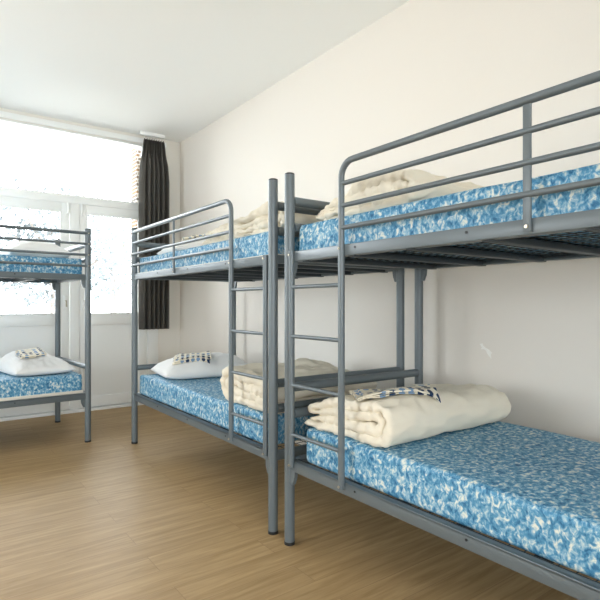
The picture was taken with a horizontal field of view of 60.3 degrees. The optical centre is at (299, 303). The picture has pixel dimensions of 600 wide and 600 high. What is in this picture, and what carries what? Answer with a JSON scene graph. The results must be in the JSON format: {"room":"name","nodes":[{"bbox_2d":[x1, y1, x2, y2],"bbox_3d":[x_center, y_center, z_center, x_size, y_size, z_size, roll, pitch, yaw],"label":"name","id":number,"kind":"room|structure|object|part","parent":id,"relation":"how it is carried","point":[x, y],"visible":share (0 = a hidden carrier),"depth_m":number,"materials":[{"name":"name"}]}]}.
{"room":"dormitory","nodes":[
{"label":"dormitory","id":0,"kind":"room"},
{"bbox_2d":[0,108,179,362],"bbox_3d":[-3.697,-0.367,4.232,5.666,2.910,0.200,0,0,-36],"label":"wall","id":1,"kind":"structure","parent":0,"point":[168,339],"depth_m":5.76,"materials":[{"name":"white paint"}]},
{"bbox_2d":[0,196,69,416],"bbox_3d":[-2.569,0.018,4.934,0.686,2.056,0.107,0,0,-36],"label":"door","id":2,"kind":"structure","parent":1,"relation":"in","point":[32,330],"depth_m":4.99,"materials":[{"name":"white wood"}]},
{"bbox_3d":[-2.325,-0.017,5.113,0.032,0.130,0.016,0,0,-36],"label":"lock plate","id":3,"kind":"part","parent":2,"relation":"part of","materials":[{"name":"white metal"}]},
{"bbox_2d":[0,118,142,205],"bbox_3d":[-2.274,-1.393,5.196,1.480,0.668,0.045,0,0,-36],"label":"window","id":4,"kind":"structure","parent":1,"relation":"in","point":[1,119],"depth_m":5.15,"materials":[{"name":"white"}]},
{"bbox_2d":[0,190,157,421],"bbox_3d":[-2.276,-0.320,5.198,1.720,2.815,0.110,0,0,-36],"label":"trim","id":5,"kind":"structure","parent":1,"relation":"attached to","point":[152,334],"depth_m":5.17,"materials":[{"name":"white"}]},
{"bbox_2d":[0,111,165,147],"bbox_3d":[-2.994,-1.760,4.613,3.750,0.055,0.020,0,0,-36],"label":"trim","id":6,"kind":"structure","parent":1,"relation":"attached to","point":[3,114],"depth_m":5.12,"materials":[{"name":"white paint"}]},
{"bbox_2d":[79,204,146,407],"bbox_3d":[-1.938,0.018,5.399,0.690,2.056,0.107,0,0,-36],"label":"door","id":7,"kind":"structure","parent":1,"relation":"in","point":[110,332],"depth_m":5.38,"materials":[{"name":"white"}]},
{"bbox_3d":[-2.184,-0.017,5.217,0.032,0.130,0.016,0,0,-36],"label":"lock plate","id":8,"kind":"part","parent":7,"relation":"part of","materials":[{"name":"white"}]},
{"bbox_2d":[131,148,140,228],"bbox_3d":[-1.681,-0.837,6.157,0.605,4.150,0.190,0,0,-36],"label":"wall","id":9,"kind":"structure","parent":0,"point":[135,153],"depth_m":5.93,"materials":[{"name":"paint"}]},
{"bbox_2d":[0,0,408,142],"bbox_3d":[-1.093,-1.872,0.697,5.666,0.100,8.820,0,0,-36],"label":"ceiling","id":10,"kind":"structure","parent":0,"point":[172,69],"depth_m":3.74,"materials":[{"name":"white paint"}]},
{"bbox_2d":[140,130,164,138],"bbox_3d":[-1.572,-1.804,5.499,0.270,0.036,0.030,0,0,-36],"label":"track","id":11,"kind":"object","parent":10,"relation":"attached to","point":[146,133],"visible":1,"depth_m":5.48,"materials":[{"name":"white"}]},
{"bbox_2d":[139,135,168,329],"bbox_3d":[-1.556,-0.759,5.509,0.308,2.054,0.102,0,0,-36],"label":"curtain","id":12,"kind":"object","parent":11,"relation":"hanging from","point":[153,171],"visible":0.77,"depth_m":5.49,"materials":[{"name":"grey fabric"}]},
{"bbox_2d":[0,403,599,599],"bbox_3d":[-1.093,1.138,0.697,5.666,0.100,8.820,0,0,-36],"label":"floor","id":13,"kind":"structure","parent":0,"point":[180,512],"depth_m":2.45,"materials":[{"name":"brown wood"}]},
{"bbox_2d":[0,224,90,442],"bbox_3d":[-2.709,0.247,3.785,2.014,1.682,0.936,0,0,-39],"label":"bunk bed","id":14,"kind":"object","parent":13,"relation":"on","point":[55,279],"visible":0.87,"depth_m":4.05,"materials":[{"name":"silver metal"}]},
{"bbox_3d":[-2.986,-0.212,4.122,1.929,0.044,0.042,0,0,-39],"label":"rail","id":15,"kind":"part","parent":14,"relation":"part of","materials":[{"name":"grey metal"}]},
{"bbox_2d":[0,255,81,273],"bbox_3d":[-2.714,-0.289,3.788,1.909,0.147,0.829,0,0,-39],"label":"mattress","id":16,"kind":"object","parent":14,"relation":"on","point":[3,267],"visible":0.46,"depth_m":3.88,"materials":[{"name":"blue fabric"}]},
{"bbox_2d":[0,241,70,257],"bbox_3d":[-2.178,-0.440,4.205,0.440,0.149,0.640,0,0,-39],"label":"pillow","id":17,"kind":"object","parent":16,"relation":"on","point":[21,245],"visible":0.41,"depth_m":3.99,"materials":[{"name":"white fabric"}]},
{"bbox_2d":[0,371,82,400],"bbox_3d":[-2.695,0.626,3.805,1.866,0.157,0.835,0,0,-39],"label":"mattress","id":18,"kind":"object","parent":14,"relation":"on","point":[12,387],"visible":0.69,"depth_m":3.89,"materials":[{"name":"blue fabric"}]},
{"bbox_2d":[0,350,75,375],"bbox_3d":[-2.169,0.460,4.186,0.640,0.170,0.440,0,0,45],"label":"pillow","id":19,"kind":"object","parent":18,"relation":"on","point":[11,364],"visible":0.91,"depth_m":4.01,"materials":[{"name":"white fabric"}]},
{"bbox_2d":[15,347,46,358],"bbox_3d":[-2.155,0.390,4.138,0.192,0.071,0.246,0,0,-39],"label":"folded cloth","id":20,"kind":"object","parent":19,"relation":"on","point":[33,352],"visible":1,"depth_m":4.11,"materials":[{"name":"fabric"}]},
{"bbox_3d":[-2.441,-0.212,3.458,1.929,0.044,0.042,0,0,-39],"label":"rail","id":21,"kind":"part","parent":14,"relation":"part of","materials":[{"name":"grey metal"}]},
{"bbox_3d":[-2.441,0.724,3.458,1.929,0.048,0.042,0,0,-39],"label":"rail","id":22,"kind":"part","parent":14,"relation":"part of","materials":[{"name":"grey metal"}]},
{"bbox_3d":[-2.286,-0.399,3.556,1.599,0.338,0.035,0,0,-39],"label":"guard rail","id":23,"kind":"part","parent":14,"relation":"part of","materials":[{"name":"grey metal"}]},
{"bbox_3d":[-2.231,0.245,4.752,0.046,1.662,0.046,0,0,-39],"label":"post","id":24,"kind":"part","parent":14,"relation":"part of","materials":[{"name":"grey metal"}]},
{"bbox_3d":[-1.953,-0.214,4.413,0.024,0.040,0.840,0,0,-39],"label":"rail","id":25,"kind":"part","parent":14,"relation":"part of","materials":[{"name":"grey metal"}]},
{"bbox_3d":[-1.675,0.245,4.074,0.046,1.662,0.046,0,0,-39],"label":"post","id":26,"kind":"part","parent":14,"relation":"part of","materials":[{"name":"grey metal"}]},
{"bbox_2d":[131,178,403,534],"bbox_3d":[-0.362,0.247,3.500,0.936,1.682,2.014,0,0,-36],"label":"bunk bed","id":27,"kind":"object","parent":13,"relation":"on","point":[269,268],"visible":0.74,"depth_m":2.74,"materials":[{"name":"grey paint"}]},
{"bbox_3d":[-1.294,0.245,4.035,0.046,1.662,0.046,0,0,-36],"label":"post","id":28,"kind":"part","parent":27,"relation":"part of","materials":[{"name":"grey metal"}]},
{"bbox_3d":[-0.829,-0.399,3.382,0.035,0.338,1.599,0,0,-36],"label":"guard rail","id":29,"kind":"part","parent":27,"relation":"part of","materials":[{"name":"grey metal"}]},
{"bbox_3d":[-0.941,-0.214,4.295,0.840,0.040,0.024,0,0,-36],"label":"rail","id":30,"kind":"part","parent":27,"relation":"part of","materials":[{"name":"grey metal"}]},
{"bbox_3d":[-0.703,-0.212,3.249,0.042,0.044,1.929,0,0,-36],"label":"rail","id":31,"kind":"part","parent":27,"relation":"part of","materials":[{"name":"grey metal"}]},
{"bbox_3d":[-0.703,0.724,3.249,0.042,0.048,1.929,0,0,-36],"label":"rail","id":32,"kind":"part","parent":27,"relation":"part of","materials":[{"name":"grey metal"}]},
{"bbox_2d":[140,231,299,272],"bbox_3d":[-0.357,-0.289,3.502,0.835,0.146,1.917,0,0,-36],"label":"mattress","id":33,"kind":"object","parent":27,"relation":"on","point":[255,245],"visible":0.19,"depth_m":2.94,"materials":[{"name":"blue fabric"}]},
{"bbox_2d":[157,240,204,254],"bbox_3d":[-0.727,-0.448,4.022,0.660,0.166,0.440,0,0,-32],"label":"pillow","id":34,"kind":"object","parent":33,"relation":"on","point":[196,243],"visible":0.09,"depth_m":3.76,"materials":[{"name":"white fabric"}]},
{"bbox_2d":[182,234,203,240],"bbox_3d":[-0.779,-0.511,3.963,0.255,0.077,0.196,0,0,-16],"label":"folded cloth","id":35,"kind":"object","parent":34,"relation":"on","point":[200,235],"visible":0.6,"depth_m":3.87,"materials":[{"name":"fabric"}]},
{"bbox_2d":[202,201,316,244],"bbox_3d":[-0.093,-0.453,3.104,0.675,0.180,0.924,0,0,-36],"label":"duvet","id":36,"kind":"object","parent":33,"relation":"on","point":[256,221],"visible":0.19,"depth_m":2.78,"materials":[{"name":"beige fabric"}]},
{"bbox_2d":[140,374,314,443],"bbox_3d":[-0.372,0.626,3.522,0.828,0.157,1.858,0,0,-36],"label":"mattress","id":37,"kind":"object","parent":27,"relation":"on","point":[203,398],"visible":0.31,"depth_m":3.15,"materials":[{"name":"blue fabric"}]},
{"bbox_2d":[151,352,246,378],"bbox_3d":[-0.765,0.466,4.032,0.690,0.159,0.500,0,0,-28],"label":"pillow","id":38,"kind":"object","parent":37,"relation":"on","point":[219,361],"visible":0.62,"depth_m":3.82,"materials":[{"name":"white fabric"}]},
{"bbox_2d":[172,351,210,364],"bbox_3d":[-0.820,0.410,3.925,0.286,0.080,0.262,0,0,-11],"label":"folded cloth","id":39,"kind":"object","parent":38,"relation":"on","point":[181,358],"visible":1,"depth_m":3.85,"materials":[{"name":"fabric"}]},
{"bbox_2d":[219,358,376,413],"bbox_3d":[-0.009,0.441,2.963,0.749,0.212,0.589,0,0,-36],"label":"duvet","id":40,"kind":"object","parent":37,"relation":"on","point":[248,391],"visible":0.42,"depth_m":2.82,"materials":[{"name":"beige fabric"}]},
{"bbox_3d":[-0.587,0.245,4.555,0.046,1.662,0.046,0,0,-36],"label":"post","id":41,"kind":"part","parent":27,"relation":"part of","materials":[{"name":"grey metal"}]},
{"bbox_3d":[-0.128,0.245,2.452,0.046,1.662,0.046,0,0,-36],"label":"post","id":42,"kind":"part","parent":27,"relation":"part of","materials":[{"name":"grey metal"}]},
{"bbox_3d":[0.225,0.722,2.712,0.840,0.044,0.024,0,0,-36],"label":"rail","id":43,"kind":"part","parent":27,"relation":"part of","materials":[{"name":"grey metal"}]},
{"bbox_3d":[-0.012,-0.212,3.758,0.042,0.044,1.929,0,0,-36],"label":"rail","id":44,"kind":"part","parent":27,"relation":"part of","materials":[{"name":"grey metal"}]},
{"bbox_3d":[0.225,-0.214,2.712,0.840,0.040,0.024,0,0,-36],"label":"rail","id":45,"kind":"part","parent":27,"relation":"part of","materials":[{"name":"grey metal"}]},
{"bbox_3d":[0.578,0.245,2.972,0.046,1.662,0.046,0,0,-36],"label":"post","id":46,"kind":"part","parent":27,"relation":"part of","materials":[{"name":"grey metal"}]},
{"bbox_2d":[284,70,599,599],"bbox_3d":[0.884,0.247,1.808,0.936,1.682,2.014,0,0,-36],"label":"bunk bed","id":47,"kind":"object","parent":13,"relation":"on","point":[540,569],"visible":0.76,"depth_m":1.83,"materials":[{"name":"grey paint"}]},
{"bbox_3d":[-0.047,0.245,2.342,0.046,1.662,0.046,0,0,-36],"label":"post","id":48,"kind":"part","parent":47,"relation":"part of","materials":[{"name":"grey metal"}]},
{"bbox_3d":[0.306,0.722,2.602,0.840,0.044,0.024,0,0,-36],"label":"rail","id":49,"kind":"part","parent":47,"relation":"part of","materials":[{"name":"grey metal"}]},
{"bbox_3d":[0.306,-0.214,2.602,0.840,0.040,0.024,0,0,-36],"label":"rail","id":50,"kind":"part","parent":47,"relation":"part of","materials":[{"name":"grey metal"}]},
{"bbox_3d":[0.659,0.245,2.862,0.046,1.662,0.046,0,0,-36],"label":"post","id":51,"kind":"part","parent":47,"relation":"part of","materials":[{"name":"grey metal"}]},
{"bbox_3d":[0.543,0.724,1.556,0.042,0.048,1.929,0,0,-36],"label":"rail","id":52,"kind":"part","parent":47,"relation":"part of","materials":[{"name":"grey metal"}]},
{"bbox_3d":[0.543,-0.212,1.556,0.042,0.044,1.929,0,0,-36],"label":"rail","id":53,"kind":"part","parent":47,"relation":"part of","materials":[{"name":"grey metal"}]},
{"bbox_2d":[299,163,599,262],"bbox_3d":[0.887,-0.289,1.811,0.829,0.147,1.909,0,0,-36],"label":"mattress","id":54,"kind":"object","parent":47,"relation":"on","point":[320,234],"visible":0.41,"depth_m":1.64,"materials":[{"name":"blue fabric"}]},
{"bbox_2d":[314,169,488,222],"bbox_3d":[0.504,-0.442,2.291,0.716,0.156,0.636,0,0,-36],"label":"duvet","id":55,"kind":"object","parent":54,"relation":"on","point":[400,179],"visible":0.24,"depth_m":1.98,"materials":[{"name":"beige fabric"}]},
{"bbox_2d":[307,421,599,579],"bbox_3d":[0.902,0.626,1.791,0.829,0.157,1.858,0,0,-36],"label":"mattress","id":56,"kind":"object","parent":47,"relation":"on","point":[535,491],"visible":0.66,"depth_m":1.71,"materials":[{"name":"blue fabric"}]},
{"bbox_2d":[305,383,511,447],"bbox_3d":[0.507,0.454,2.358,0.849,0.184,0.551,0,0,-36],"label":"duvet","id":57,"kind":"object","parent":56,"relation":"on","point":[389,421],"visible":0.88,"depth_m":2.09,"materials":[{"name":"beige fabric"}]},
{"bbox_2d":[349,384,440,404],"bbox_3d":[0.389,0.373,2.160,0.342,0.068,0.236,0,0,-4],"label":"folded cloth","id":58,"kind":"object","parent":57,"relation":"on","point":[424,389],"visible":1,"depth_m":2.07,"materials":[{"name":"fabric"}]},
{"bbox_3d":[0.633,-0.399,1.397,0.035,0.338,1.599,0,0,-36],"label":"guard rail","id":59,"kind":"part","parent":47,"relation":"part of","materials":[{"name":"grey metal"}]},
{"bbox_3d":[1.235,-0.212,2.066,0.042,0.044,1.929,0,0,-36],"label":"rail","id":60,"kind":"part","parent":47,"relation":"part of","materials":[{"name":"grey metal"}]},
{"bbox_2d":[180,0,599,442],"bbox_3d":[1.224,-0.367,2.454,0.152,3.110,9.200,0,0,-36],"label":"wall","id":61,"kind":"structure","parent":0,"point":[529,332],"depth_m":2.94,"materials":[{"name":"beige paint"}]},
{"bbox_2d":[295,440,306,444],"bbox_3d":[1.218,1.053,2.325,0.014,0.070,8.700,0,0,-36],"label":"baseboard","id":62,"kind":"structure","parent":61,"relation":"attached to","point":[302,442],"depth_m":3.95,"materials":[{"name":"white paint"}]},
{"label":"outside","id":63,"kind":"structure","parent":0,"visible":0},
{"bbox_3d":[-15.047,1.288,20.432,60.000,0.100,39.250,0,0,-36],"label":"ground","id":64,"kind":"structure","parent":63,"visible":0},
{"bbox_2d":[0,168,130,312],"bbox_3d":[-5.738,-0.892,11.760,3.635,4.266,3.682,0,0,23],"label":"tree","id":65,"kind":"object","parent":64,"relation":"on","point":[47,287],"visible":0.3,"depth_m":11.70,"materials":[{"name":"grey plant"}]},
{"bbox_2d":[58,216,130,312],"bbox_3d":[-6.320,-1.175,17.737,4.135,4.832,4.522,0,0,-36],"label":"tree","id":66,"kind":"object","parent":64,"relation":"on","point":[115,289],"visible":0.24,"depth_m":17.48,"materials":[{"name":"grey plant"}]}
]}

